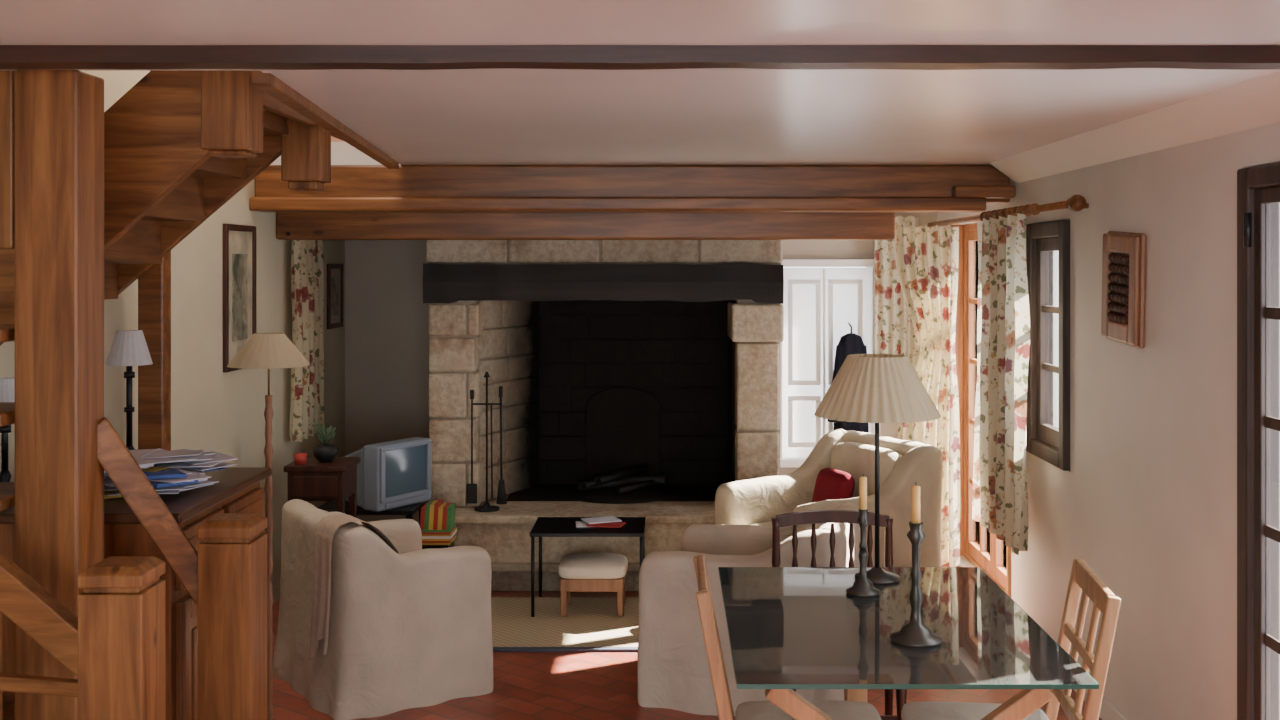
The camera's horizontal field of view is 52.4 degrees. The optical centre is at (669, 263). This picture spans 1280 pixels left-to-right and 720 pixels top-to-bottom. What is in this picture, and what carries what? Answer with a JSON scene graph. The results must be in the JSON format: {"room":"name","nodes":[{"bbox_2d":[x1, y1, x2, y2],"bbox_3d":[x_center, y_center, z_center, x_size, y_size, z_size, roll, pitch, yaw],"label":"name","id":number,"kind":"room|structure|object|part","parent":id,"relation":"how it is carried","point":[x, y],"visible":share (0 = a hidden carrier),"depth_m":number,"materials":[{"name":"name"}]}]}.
{"room":"traditional dwelling","nodes":[
{"label":"traditional dwelling","id":0,"kind":"room"},
{"bbox_2d":[0,71,344,603],"bbox_3d":[-2.200,0.050,2.940,0.200,3.500,11.480,0,0,0],"label":"wall","id":1,"kind":"structure","parent":0,"point":[212,409],"depth_m":6.06,"materials":[{"name":"paint"}]},
{"bbox_2d":[223,224,255,372],"bbox_3d":[-2.090,0.160,6.320,0.020,0.700,0.440,0,0,0],"label":"picture frame","id":2,"kind":"object","parent":1,"relation":"attached to","point":[239,241],"visible":0.75,"depth_m":6.28,"materials":[{"name":"brown wood"}]},
{"bbox_2d":[232,254,246,340],"bbox_3d":[-2.095,0.160,6.320,0.010,0.420,0.220,0,0,0],"label":"print","id":3,"kind":"object","parent":2,"relation":"attached to","point":[239,261],"depth_m":6.31},
{"bbox_2d":[289,240,324,442],"bbox_3d":[-2.042,0.415,7.335,0.066,1.125,0.570,0,0,0],"label":"curtain","id":4,"kind":"object","parent":1,"relation":"hanging from","point":[307,410],"visible":0.95,"depth_m":7.24,"materials":[{"name":"multicoloured fabric"}]},
{"bbox_2d":[327,264,342,328],"bbox_3d":[-2.090,0.200,8.115,0.020,0.400,0.330,0,0,0],"label":"picture frame","id":5,"kind":"object","parent":1,"relation":"attached to","point":[334,271],"visible":1,"depth_m":8.11,"materials":[{"name":"brown wood"}]},
{"bbox_2d":[331,277,338,315],"bbox_3d":[-2.095,0.200,8.115,0.010,0.240,0.165,0,0,0],"label":"print","id":6,"kind":"object","parent":5,"relation":"attached to","point":[334,280],"depth_m":8.11},
{"bbox_2d":[250,197,985,211],"bbox_3d":[-0.260,-0.300,6.590,3.680,0.070,0.220,0,0,0],"label":"lower timber","id":7,"kind":"object","parent":1,"relation":"attached to","point":[258,204],"visible":1,"depth_m":6.48,"materials":[{"name":"orange wood"}]},
{"bbox_2d":[255,165,1009,203],"bbox_3d":[-0.190,-0.405,6.660,3.820,0.190,0.200,0,0,0],"label":"upper timber","id":8,"kind":"object","parent":7,"relation":"on","point":[346,180],"visible":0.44,"depth_m":6.56,"materials":[{"name":"orange wood"}]},
{"bbox_2d":[331,136,344,141],"bbox_3d":[-1.500,-1.160,6.685,1.200,1.080,0.130,0,0,0],"label":"wall","id":9,"kind":"structure","parent":0,"point":[333,139],"depth_m":6.62,"materials":[{"name":"beige paint"}]},
{"bbox_2d":[276,212,894,239],"bbox_3d":[-0.450,-0.315,7.000,3.300,0.370,0.160,0,0,0],"label":"ceiling beam","id":10,"kind":"structure","parent":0,"point":[300,225],"depth_m":6.92,"materials":[{"name":"brown wood"}]},
{"bbox_2d":[0,0,1279,164],"bbox_3d":[-0.190,-0.560,2.900,3.820,0.120,11.000,0,0,0],"label":"ceiling","id":11,"kind":"structure","parent":0,"point":[495,116],"depth_m":3.50,"materials":[{"name":"paint"}]},
{"bbox_2d":[252,71,398,168],"bbox_3d":[-1.220,-0.495,4.925,0.050,0.050,3.065,0,0,-6],"label":"trim","id":12,"kind":"structure","parent":11,"relation":"attached to","point":[269,83],"depth_m":4.14,"materials":[{"name":"orange wood"}]},
{"bbox_2d":[0,45,1279,69],"bbox_3d":[-0.190,-0.479,3.018,3.820,0.043,0.103,0,0,0],"label":"ceiling beam","id":13,"kind":"structure","parent":11,"relation":"attached to","point":[266,57],"depth_m":2.97,"materials":[{"name":"brown wood"}]},
{"bbox_2d":[345,212,935,523],"bbox_3d":[-0.190,0.600,8.525,3.820,2.400,0.250,0,0,0],"label":"wall","id":14,"kind":"structure","parent":0,"point":[387,336],"depth_m":8.40,"materials":[{"name":"paint"}]},
{"bbox_2d":[788,269,862,446],"bbox_3d":[1.000,0.635,8.372,0.480,1.210,0.024,0,0,0],"label":"trim","id":15,"kind":"structure","parent":14,"relation":"attached to","point":[791,381],"depth_m":8.36,"materials":[{"name":"white paint"}]},
{"bbox_2d":[782,267,870,456],"bbox_3d":[1.010,0.635,8.393,0.576,1.226,0.015,0,0,0],"label":"door","id":16,"kind":"structure","parent":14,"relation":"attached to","point":[845,296],"depth_m":8.38,"materials":[{"name":"white wood"}]},
{"bbox_2d":[827,322,868,432],"bbox_3d":[1.137,0.737,8.230,0.234,0.726,0.201,0,0,-39],"label":"coat","id":17,"kind":"object","parent":16,"relation":"hanging from","point":[850,343],"visible":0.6,"depth_m":8.21,"materials":[{"name":"fabric"}]},
{"bbox_2d":[780,259,879,467],"bbox_3d":[1.010,0.635,8.350,0.680,1.330,0.100,0,0,0],"label":"frame","id":18,"kind":"object","parent":14,"relation":"attached to","point":[784,462],"visible":0.2,"depth_m":8.34,"materials":[{"name":"white paint"}]},
{"bbox_2d":[875,216,917,363],"bbox_3d":[1.440,0.300,8.260,0.280,1.215,0.052,0,0,0],"label":"curtain","id":19,"kind":"object","parent":14,"relation":"hanging from","point":[894,328],"visible":0.52,"depth_m":8.26,"materials":[{"name":"beige fabric"}]},
{"bbox_2d":[272,562,1101,719],"bbox_3d":[-0.140,1.850,2.950,4.320,0.100,11.500,0,0,0],"label":"floor","id":20,"kind":"structure","parent":0,"point":[526,685],"depth_m":5.43,"materials":[{"name":"ceramic"}]},
{"bbox_2d":[0,467,271,719],"bbox_3d":[-1.712,1.250,4.060,0.736,1.100,0.840,0,0,0],"label":"base cabinet","id":21,"kind":"object","parent":20,"relation":"on","point":[238,489],"visible":0.23,"depth_m":3.69,"materials":[{"name":"brown wood"}]},
{"bbox_2d":[0,378,14,481],"bbox_3d":[-1.975,0.520,3.860,0.121,0.360,0.121,0,0,0],"label":"table lamp","id":22,"kind":"object","parent":21,"relation":"on","point":[7,385],"visible":0.48,"depth_m":3.85,"materials":[{"name":"black metal"}]},
{"bbox_3d":[-1.975,0.510,3.860,0.036,0.220,0.036,0,0,0],"label":"stem","id":23,"kind":"part","parent":22,"relation":"part of","materials":[{"name":"black metal"}]},
{"bbox_3d":[-1.975,0.398,3.860,0.121,0.115,0.121,0,0,0],"label":"lamp shade","id":24,"kind":"part","parent":22,"relation":"part of","materials":[{"name":"white fabric"}]},
{"bbox_2d":[106,330,152,449],"bbox_3d":[-1.830,0.463,4.400,0.148,0.475,0.148,0,0,0],"label":"table lamp","id":25,"kind":"object","parent":21,"relation":"on","point":[129,348],"visible":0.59,"depth_m":4.37,"materials":[{"name":"black metal"}]},
{"bbox_3d":[-1.830,0.453,4.400,0.036,0.335,0.036,0,0,0],"label":"stem","id":26,"kind":"part","parent":25,"relation":"part of","materials":[{"name":"black metal"}]},
{"bbox_3d":[-1.830,0.282,4.400,0.148,0.115,0.148,0,0,0],"label":"lamp shade","id":27,"kind":"part","parent":25,"relation":"part of","materials":[{"name":"white fabric"}]},
{"bbox_2d":[104,448,237,498],"bbox_3d":[-1.641,0.643,4.076,0.497,0.105,0.563,0,0,0],"label":"pile","id":28,"kind":"object","parent":21,"relation":"on","point":[174,471],"visible":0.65,"depth_m":4.02,"materials":[{"name":"paper"}]},
{"bbox_2d":[0,70,341,719],"bbox_3d":[-1.649,0.425,4.734,1.023,2.750,3.533,0,0,0],"label":"staircase","id":29,"kind":"structure","parent":20,"relation":"on","point":[94,202],"depth_m":3.41,"materials":[{"name":"brown wood"}]},
{"bbox_3d":[-1.820,-0.320,3.450,0.200,0.560,0.100,0,0,0],"label":"post","id":30,"kind":"part","parent":29,"relation":"part of","materials":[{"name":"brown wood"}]},
{"bbox_3d":[-1.620,0.985,3.075,0.564,0.064,0.030,0,0,5],"label":"rail","id":31,"kind":"part","parent":29,"relation":"part of","materials":[{"name":"brown wood"}]},
{"bbox_3d":[-1.660,0.685,3.075,0.691,0.572,0.050,0,0,4],"label":"handrail","id":32,"kind":"part","parent":29,"relation":"part of","materials":[{"name":"brown wood"}]},
{"bbox_3d":[-1.603,0.650,3.417,0.165,2.300,0.165,0,0,0],"label":"post","id":33,"kind":"part","parent":29,"relation":"part of","materials":[{"name":"brown wood"}]},
{"bbox_3d":[-1.280,1.248,3.040,0.146,1.105,0.146,0,0,0],"label":"newel post","id":34,"kind":"part","parent":29,"relation":"part of","materials":[{"name":"brown wood"}]},
{"bbox_3d":[-1.395,0.695,3.535,0.378,0.565,0.050,0,0,-24],"label":"handrail","id":35,"kind":"part","parent":29,"relation":"part of","materials":[{"name":"brown wood"}]},
{"bbox_3d":[-1.972,0.835,4.975,0.095,1.930,0.090,0,0,0],"label":"support post","id":36,"kind":"part","parent":29,"relation":"part of","materials":[{"name":"orange wood"}]},
{"bbox_3d":[-1.210,1.250,3.600,0.146,1.100,0.146,0,0,0],"label":"newel post","id":37,"kind":"part","parent":29,"relation":"part of","materials":[{"name":"brown wood"}]},
{"bbox_3d":[-1.340,-0.560,5.250,0.030,0.100,2.500,0,0,-1],"label":"landing rail","id":38,"kind":"part","parent":29,"relation":"part of","materials":[{"name":"brown wood"}]},
{"bbox_2d":[227,333,309,719],"bbox_3d":[-1.500,1.030,4.860,0.296,1.540,0.296,0,0,0],"label":"floor lamp","id":39,"kind":"object","parent":20,"relation":"on","point":[268,351],"visible":0.86,"depth_m":4.85,"materials":[{"name":"brown wood"}]},
{"bbox_3d":[-1.500,0.320,4.860,0.296,0.120,0.296,0,0,0],"label":"lamp shade","id":40,"kind":"part","parent":39,"relation":"part of","materials":[{"name":"beige fabric"}]},
{"bbox_3d":[-1.500,1.110,4.860,0.036,1.240,0.035,0,0,0],"label":"turned stem","id":41,"kind":"part","parent":39,"relation":"part of","materials":[{"name":"brown wood"}]},
{"bbox_2d":[284,457,359,517],"bbox_3d":[-1.705,1.385,6.385,0.300,0.830,0.300,0,0,0],"label":"side table","id":42,"kind":"object","parent":20,"relation":"on","point":[336,480],"visible":0.51,"depth_m":6.25,"materials":[{"name":"brown wood"}]},
{"bbox_2d":[294,453,306,464],"bbox_3d":[-1.790,0.945,6.300,0.060,0.050,0.060,0,0,0],"label":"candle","id":43,"kind":"object","parent":42,"relation":"on","point":[299,458],"visible":1,"depth_m":6.28,"materials":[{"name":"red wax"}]},
{"bbox_3d":[-1.705,1.070,6.244,0.210,0.100,0.012,0,0,0],"label":"drawer","id":44,"kind":"part","parent":42,"relation":"part of","materials":[{"name":"brown wood"}]},
{"bbox_2d":[313,424,337,462],"bbox_3d":[-1.690,0.876,6.380,0.120,0.187,0.120,0,0,0],"label":"potted plant","id":45,"kind":"object","parent":42,"relation":"on","point":[326,452],"visible":1,"depth_m":6.36,"materials":[{"name":"green plant"}]},
{"bbox_3d":[-1.690,0.930,6.380,0.120,0.080,0.120,0,0,0],"label":"pot","id":46,"kind":"part","parent":45,"relation":"part of","materials":[{"name":"ceramic"}]},
{"bbox_2d":[318,501,426,524],"bbox_3d":[-1.600,1.542,6.980,0.520,0.515,0.400,0,0,0],"label":"tv stand","id":47,"kind":"object","parent":20,"relation":"on","point":[330,506],"visible":0.19,"depth_m":6.80,"materials":[{"name":"black wood"}]},
{"bbox_2d":[318,501,426,514],"bbox_3d":[-1.600,1.298,6.980,0.520,0.025,0.400,0,0,0],"label":"shelf","id":48,"kind":"object","parent":47,"relation":"attached to","point":[330,506],"depth_m":6.80,"materials":[{"name":"black wood"}]},
{"bbox_2d":[344,437,431,511],"bbox_3d":[-1.550,1.114,6.978,0.386,0.340,0.410,0,0,32],"label":"television","id":49,"kind":"object","parent":47,"relation":"on","point":[396,473],"visible":0.96,"depth_m":6.82,"materials":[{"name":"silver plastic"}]},
{"bbox_2d":[272,499,492,719],"bbox_3d":[-1.281,1.415,5.644,0.723,0.769,0.927,0,0,-35],"label":"armchair","id":50,"kind":"object","parent":20,"relation":"on","point":[373,622],"visible":1,"depth_m":5.30,"materials":[{"name":"beige fabric"}]},
{"bbox_2d":[309,513,398,660],"bbox_3d":[-1.287,1.323,5.309,0.335,0.593,0.223,0,0,-35],"label":"throw","id":51,"kind":"object","parent":50,"relation":"on","point":[333,632],"depth_m":5.20,"materials":[{"name":"beige fabric"}]},
{"bbox_2d":[420,499,456,548],"bbox_3d":[-1.230,1.528,6.892,0.171,0.543,0.195,0,0,0],"label":"blankets","id":52,"kind":"object","parent":20,"relation":"on","point":[438,527],"visible":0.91,"depth_m":6.81,"materials":[{"name":"multicoloured fabric"}]},
{"bbox_2d":[491,597,638,651],"bbox_3d":[0.075,1.794,6.505,2.250,0.013,0.950,0,0,0],"label":"rug","id":53,"kind":"object","parent":20,"relation":"on","point":[591,624],"visible":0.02,"depth_m":6.43,"materials":[{"name":"carpet"}]},
{"bbox_2d":[530,517,645,616],"bbox_3d":[-0.420,1.573,6.780,0.580,0.426,0.420,0,0,0],"label":"coffee table","id":54,"kind":"object","parent":53,"relation":"on","point":[543,526],"visible":0.83,"depth_m":6.66,"materials":[{"name":"black metal"}]},
{"bbox_2d":[576,516,625,527],"bbox_3d":[-0.362,1.349,6.787,0.267,0.019,0.256,0,0,0],"label":"magazine stack","id":55,"kind":"object","parent":54,"relation":"on","point":[608,521],"visible":1,"depth_m":6.76,"materials":[{"name":"white paper"}]},
{"bbox_2d":[558,553,627,616],"bbox_3d":[-0.395,1.644,6.710,0.349,0.284,0.299,0,0,0],"label":"footstool","id":56,"kind":"object","parent":53,"relation":"on","point":[578,572],"visible":1,"depth_m":6.58,"materials":[{"name":"beige fabric"}]},
{"bbox_2d":[558,553,627,578],"bbox_3d":[-0.395,1.560,6.710,0.350,0.120,0.300,0,0,0],"label":"cushion","id":57,"kind":"object","parent":56,"relation":"on","point":[577,565],"depth_m":6.58,"materials":[{"name":"beige fabric"}]},
{"bbox_2d":[715,429,942,566],"bbox_3d":[0.827,1.343,6.618,0.924,0.887,0.945,0,0,-28],"label":"armchair","id":58,"kind":"object","parent":53,"relation":"on","point":[902,463],"visible":0.41,"depth_m":6.59,"materials":[{"name":"beige fabric"}]},
{"bbox_2d":[752,521,771,525],"bbox_3d":[0.756,1.391,6.577,0.760,0.170,0.580,0,0,-28],"label":"seat cushion","id":59,"kind":"object","parent":58,"relation":"on","point":[764,523],"depth_m":6.64,"materials":[{"name":"beige fabric"}]},
{"bbox_2d":[812,468,854,502],"bbox_3d":[0.829,1.174,6.613,0.130,0.250,0.296,0,0,-24],"label":"throw cushion","id":60,"kind":"object","parent":58,"relation":"on","point":[831,484],"visible":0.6,"depth_m":6.56,"materials":[{"name":"red fabric"}]},
{"bbox_2d":[831,442,902,497],"bbox_3d":[1.025,1.147,6.720,0.150,0.420,0.560,0,0,-28],"label":"cushion","id":61,"kind":"object","parent":58,"relation":"on","point":[857,459],"depth_m":6.66,"materials":[{"name":"beige fabric"}]},
{"bbox_2d":[423,240,783,590],"bbox_3d":[-0.347,0.655,7.710,2.015,2.290,1.340,0,0,0],"label":"fireplace","id":62,"kind":"object","parent":20,"relation":"on","point":[638,378],"visible":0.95,"depth_m":7.39,"materials":[{"name":"stone"}]},
{"bbox_2d":[474,502,498,511],"bbox_3d":[-1.020,1.349,7.240,0.140,0.040,0.140,0,0,0],"label":"base","id":63,"kind":"object","parent":62,"relation":"on","point":[487,507],"visible":1,"depth_m":7.21,"materials":[{"name":"metal"}]},
{"bbox_2d":[473,372,499,502],"bbox_3d":[-1.020,0.975,7.240,0.170,0.750,0.036,0,0,0],"label":"stand","id":64,"kind":"object","parent":63,"relation":"on","point":[486,375],"visible":1,"depth_m":7.24,"materials":[{"name":"metal"}]},
{"bbox_2d":[466,386,502,503],"bbox_3d":[-1.030,1.005,7.213,0.201,0.650,0.035,0,0,0],"label":"tools","id":65,"kind":"object","parent":64,"relation":"hanging from","point":[500,387],"depth_m":7.21,"materials":[{"name":"metal"}]},
{"bbox_3d":[-1.100,1.275,7.218,0.060,0.110,0.015,0,0,0],"label":"shovel blade","id":66,"kind":"part","parent":65,"relation":"part of","materials":[{"name":"black metal"}]},
{"bbox_2d":[496,480,506,503],"bbox_3d":[-0.935,1.265,7.220,0.059,0.130,0.059,0,0,0],"label":"brush","id":67,"kind":"object","parent":65,"relation":"attached to","point":[501,495],"visible":1,"depth_m":7.20,"materials":[{"name":"metal"}]},
{"bbox_2d":[637,502,859,715],"bbox_3d":[0.397,1.426,5.539,0.907,0.749,0.836,0,0,17],"label":"armchair","id":68,"kind":"object","parent":20,"relation":"on","point":[673,672],"visible":0.28,"depth_m":5.26,"materials":[{"name":"beige fabric"}]},
{"bbox_2d":[797,523,822,532],"bbox_3d":[0.604,1.230,5.478,0.150,0.280,0.440,0,0,17],"label":"cushion","id":69,"kind":"object","parent":68,"relation":"on","point":[804,527],"depth_m":5.40,"materials":[{"name":"beige fabric"}]},
{"bbox_2d":[693,555,881,719],"bbox_3d":[0.339,1.333,3.660,0.541,0.936,0.448,0,0,0],"label":"dining chair","id":70,"kind":"object","parent":20,"relation":"on","point":[752,710],"visible":0.83,"depth_m":3.68,"materials":[{"name":"brown wood"}]},
{"bbox_3d":[0.091,0.900,3.660,0.020,0.070,0.420,0,0,0],"label":"rail","id":71,"kind":"part","parent":70,"relation":"part of","materials":[{"name":"brown wood"}]},
{"bbox_3d":[0.133,1.125,3.870,0.128,0.515,0.028,0,0,0],"label":"post","id":72,"kind":"part","parent":70,"relation":"part of","materials":[{"name":"brown wood"}]},
{"bbox_3d":[0.133,1.125,3.450,0.128,0.515,0.028,0,0,0],"label":"post","id":73,"kind":"part","parent":70,"relation":"part of","materials":[{"name":"brown wood"}]},
{"bbox_2d":[736,700,881,719],"bbox_3d":[0.400,1.323,3.660,0.420,0.095,0.440,0,0,0],"label":"seat cushion","id":74,"kind":"object","parent":70,"relation":"on","point":[752,710],"depth_m":3.74,"materials":[{"name":"beige fabric"}]},
{"bbox_2d":[771,510,906,719],"bbox_3d":[0.620,1.370,4.769,0.466,0.860,0.418,0,0,0],"label":"dining chair","id":75,"kind":"object","parent":20,"relation":"on","point":[812,517],"visible":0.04,"depth_m":4.95,"materials":[{"name":"brown wood"}]},
{"bbox_3d":[0.405,1.385,4.960,0.036,0.830,0.036,0,0,0],"label":"post","id":76,"kind":"part","parent":75,"relation":"part of","materials":[{"name":"brown wood"}]},
{"bbox_3d":[0.620,0.973,4.960,0.430,0.065,0.024,0,0,0],"label":"crest rail","id":77,"kind":"part","parent":75,"relation":"part of","materials":[{"name":"brown wood"}]},
{"bbox_3d":[0.835,1.385,4.960,0.036,0.830,0.036,0,0,0],"label":"post","id":78,"kind":"part","parent":75,"relation":"part of","materials":[{"name":"brown wood"}]},
{"bbox_3d":[0.815,1.590,4.580,0.040,0.420,0.040,0,0,0],"label":"leg","id":79,"kind":"part","parent":75,"relation":"part of","materials":[{"name":"brown wood"}]},
{"bbox_2d":[718,567,1098,719],"bbox_3d":[0.620,1.425,3.875,0.906,0.750,1.256,0,0,0],"label":"dining table","id":80,"kind":"object","parent":20,"relation":"on","point":[789,628],"visible":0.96,"depth_m":3.68,"materials":[{"name":"clear glass"}]},
{"bbox_3d":[0.620,1.545,4.340,0.070,0.430,0.060,0,0,0],"label":"trestle post","id":81,"kind":"part","parent":80,"relation":"part of","materials":[{"name":"brown wood"}]},
{"bbox_2d":[846,474,879,597],"bbox_3d":[0.615,0.859,4.140,0.108,0.382,0.108,0,0,0],"label":"candlestick","id":82,"kind":"object","parent":80,"relation":"on","point":[862,587],"visible":1,"depth_m":4.13,"materials":[{"name":"grey metal"}]},
{"bbox_2d":[859,476,866,509],"bbox_3d":[0.615,0.731,4.140,0.026,0.108,0.025,0,0,0],"label":"candle","id":83,"kind":"object","parent":82,"relation":"on","point":[862,480],"depth_m":4.13,"materials":[{"name":"wax"}]},
{"bbox_2d":[814,354,940,584],"bbox_3d":[0.690,0.677,4.330,0.420,0.745,0.420,0,0,0],"label":"table lamp","id":84,"kind":"object","parent":80,"relation":"on","point":[867,388],"visible":0.96,"depth_m":4.22,"materials":[{"name":"cream pleated fabric"},{"name":"black metal"},{"name":"brass"}]},
{"bbox_3d":[0.690,0.670,4.330,0.016,0.700,0.016,0,0,0],"label":"stem","id":85,"kind":"part","parent":84,"relation":"part of","materials":[{"name":"black metal"}]},
{"bbox_3d":[0.690,0.405,4.330,0.420,0.200,0.420,0,0,0],"label":"lamp shade","id":86,"kind":"part","parent":84,"relation":"part of","materials":[{"name":"beige fabric"}]},
{"bbox_2d":[890,482,941,647],"bbox_3d":[0.685,0.829,3.620,0.144,0.442,0.144,0,0,0],"label":"candlestick","id":87,"kind":"object","parent":80,"relation":"on","point":[915,634],"visible":1,"depth_m":3.61,"materials":[{"name":"grey metal"}]},
{"bbox_2d":[911,485,920,522],"bbox_3d":[0.685,0.671,3.620,0.026,0.108,0.025,0,0,0],"label":"candle","id":88,"kind":"object","parent":87,"relation":"on","point":[915,490],"depth_m":3.61,"materials":[{"name":"wax"}]},
{"bbox_2d":[901,559,1120,719],"bbox_3d":[0.931,1.333,3.637,0.541,0.936,0.448,0,0,6],"label":"dining chair","id":89,"kind":"object","parent":20,"relation":"on","point":[1082,577],"visible":0.83,"depth_m":3.66,"materials":[{"name":"brown wood"}]},
{"bbox_2d":[901,701,1048,719],"bbox_3d":[0.870,1.323,3.643,0.420,0.095,0.440,0,0,6],"label":"seat cushion","id":90,"kind":"object","parent":89,"relation":"on","point":[919,710],"depth_m":3.74,"materials":[{"name":"beige fabric"}]},
{"bbox_3d":[1.158,1.125,3.824,0.128,0.515,0.028,0,0,6],"label":"post","id":91,"kind":"part","parent":89,"relation":"part of","materials":[{"name":"brown wood"}]},
{"bbox_3d":[1.115,1.240,3.617,0.020,0.045,0.420,0,0,6],"label":"rail","id":92,"kind":"part","parent":89,"relation":"part of","materials":[{"name":"brown wood"}]},
{"bbox_3d":[1.146,1.070,3.614,0.020,0.035,0.420,0,0,6],"label":"rail","id":93,"kind":"part","parent":89,"relation":"part of","materials":[{"name":"brown wood"}]},
{"bbox_3d":[1.178,0.900,3.611,0.020,0.070,0.420,0,0,6],"label":"rail","id":94,"kind":"part","parent":89,"relation":"part of","materials":[{"name":"brown wood"}]},
{"bbox_3d":[1.114,1.125,3.406,0.128,0.515,0.028,0,0,6],"label":"post","id":95,"kind":"part","parent":89,"relation":"part of","materials":[{"name":"brown wood"}]},
{"bbox_2d":[936,122,1279,719],"bbox_3d":[1.860,0.600,2.940,0.280,2.400,11.480,0,0,0],"label":"wall","id":96,"kind":"structure","parent":0,"point":[1147,498],"depth_m":4.60,"materials":[{"name":"paint"}]},
{"bbox_2d":[950,225,1010,596],"bbox_3d":[1.745,0.770,7.250,0.090,2.020,1.400,0,0,0],"label":"lining","id":97,"kind":"object","parent":96,"relation":"attached to","point":[959,310],"visible":0.19,"depth_m":7.93,"materials":[{"name":"orange wood"}]},
{"bbox_2d":[952,186,1015,198],"bbox_3d":[1.570,-0.360,6.510,0.300,0.060,0.100,0,0,0],"label":"bearing end","id":98,"kind":"object","parent":96,"relation":"attached to","point":[988,192],"visible":0.93,"depth_m":6.46,"materials":[{"name":"orange wood"}]},
{"bbox_2d":[963,223,1006,592],"bbox_3d":[1.835,0.770,7.250,0.090,2.020,1.400,0,0,0],"label":"door frame","id":99,"kind":"structure","parent":96,"relation":"attached to","point":[967,227],"depth_m":7.90,"materials":[{"name":"orange wood"}]},
{"bbox_2d":[966,230,1006,590],"bbox_3d":[1.825,0.775,7.250,0.050,1.950,1.300,0,0,0],"label":"french door","id":100,"kind":"structure","parent":96,"relation":"in","point":[977,553],"depth_m":7.83,"materials":[{"name":"orange wood"}]},
{"bbox_3d":[1.825,0.766,7.577,0.004,1.812,0.525,0,0,0],"label":"pane","id":101,"kind":"part","parent":100,"relation":"part of","materials":[{"name":"glass"}]},
{"bbox_3d":[1.825,0.775,6.923,0.050,1.950,0.645,0,0,0],"label":"sash","id":102,"kind":"part","parent":100,"relation":"part of","materials":[{"name":"brown wood"}]},
{"bbox_3d":[1.825,0.766,6.923,0.004,1.812,0.525,0,0,0],"label":"pane","id":103,"kind":"part","parent":100,"relation":"part of","materials":[{"name":"clear glass"}]},
{"bbox_2d":[927,194,1088,226],"bbox_3d":[1.643,-0.240,6.537,0.154,0.068,2.925,0,0,0],"label":"curtain rod","id":104,"kind":"object","parent":96,"relation":"attached to","point":[1076,203],"visible":0.85,"depth_m":5.80,"materials":[{"name":"orange wood"}]},
{"bbox_2d":[896,225,959,566],"bbox_3d":[1.499,0.760,7.599,0.377,1.975,0.099,0,0,32],"label":"curtain","id":105,"kind":"object","parent":104,"relation":"hanging from","point":[927,258],"visible":0.65,"depth_m":7.57,"materials":[{"name":"beige fabric"}]},
{"bbox_2d":[972,213,1029,554],"bbox_3d":[1.584,0.540,6.210,0.100,1.535,0.820,0,0,0],"label":"curtain","id":106,"kind":"object","parent":104,"relation":"hanging from","point":[1000,495],"visible":1,"depth_m":6.13,"materials":[{"name":"beige fabric"}]},
{"bbox_2d":[1026,220,1069,470],"bbox_3d":[1.745,0.350,5.880,0.110,1.080,0.580,0,0,0],"label":"window frame","id":107,"kind":"structure","parent":96,"relation":"attached to","point":[1060,458],"depth_m":5.91,"materials":[{"name":"brown wood"}]},
{"bbox_2d":[1037,237,1058,448],"bbox_3d":[1.740,0.350,5.880,0.040,0.940,0.440,0,0,0],"label":"window","id":108,"kind":"structure","parent":96,"relation":"in","point":[1046,433],"depth_m":6.04,"materials":[{"name":"brown wood"}]},
{"bbox_3d":[1.740,0.341,5.880,0.004,0.802,0.320,0,0,0],"label":"pane","id":109,"kind":"part","parent":108,"relation":"part of","materials":[{"name":"glass"}]},
{"bbox_2d":[1073,689,1127,719],"bbox_3d":[1.712,1.755,5.225,0.015,0.090,2.550,0,0,0],"label":"baseboard","id":110,"kind":"structure","parent":96,"relation":"attached to","point":[1108,711],"depth_m":5.07,"materials":[{"name":"paint"}]},
{"bbox_2d":[1101,231,1146,348],"bbox_3d":[1.696,0.090,4.880,0.048,0.438,0.400,0,0,0],"label":"wall vent","id":111,"kind":"object","parent":96,"relation":"attached to","point":[1124,253],"visible":1,"depth_m":4.81,"materials":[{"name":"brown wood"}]},
{"bbox_2d":[990,71,1279,182],"bbox_3d":[1.650,-0.450,1.920,0.140,0.100,9.040,0,0,0],"label":"trim","id":112,"kind":"structure","parent":96,"relation":"attached to","point":[1254,103],"depth_m":4.36,"materials":[{"name":"paint"}]},
{"bbox_2d":[1243,213,1251,246],"bbox_3d":[1.700,0.675,3.825,0.024,1.650,0.024,0,0,0],"label":"hinges","id":113,"kind":"object","parent":96,"relation":"attached to","point":[1247,217],"visible":1,"depth_m":3.81,"materials":[{"name":"black metal"}]},
{"bbox_2d":[1237,162,1279,719],"bbox_3d":[1.750,0.757,3.390,0.100,2.085,1.030,0,0,0],"label":"door frame","id":114,"kind":"structure","parent":96,"relation":"attached to","point":[1249,179],"depth_m":3.83,"materials":[{"name":"brown wood"}]},
{"bbox_2d":[1254,186,1279,719],"bbox_3d":[1.730,0.780,3.400,0.030,2.000,0.840,0,0,0],"label":"glass door","id":115,"kind":"structure","parent":96,"relation":"in","point":[1263,532],"depth_m":3.77,"materials":[{"name":"brown wood"}]}
]}

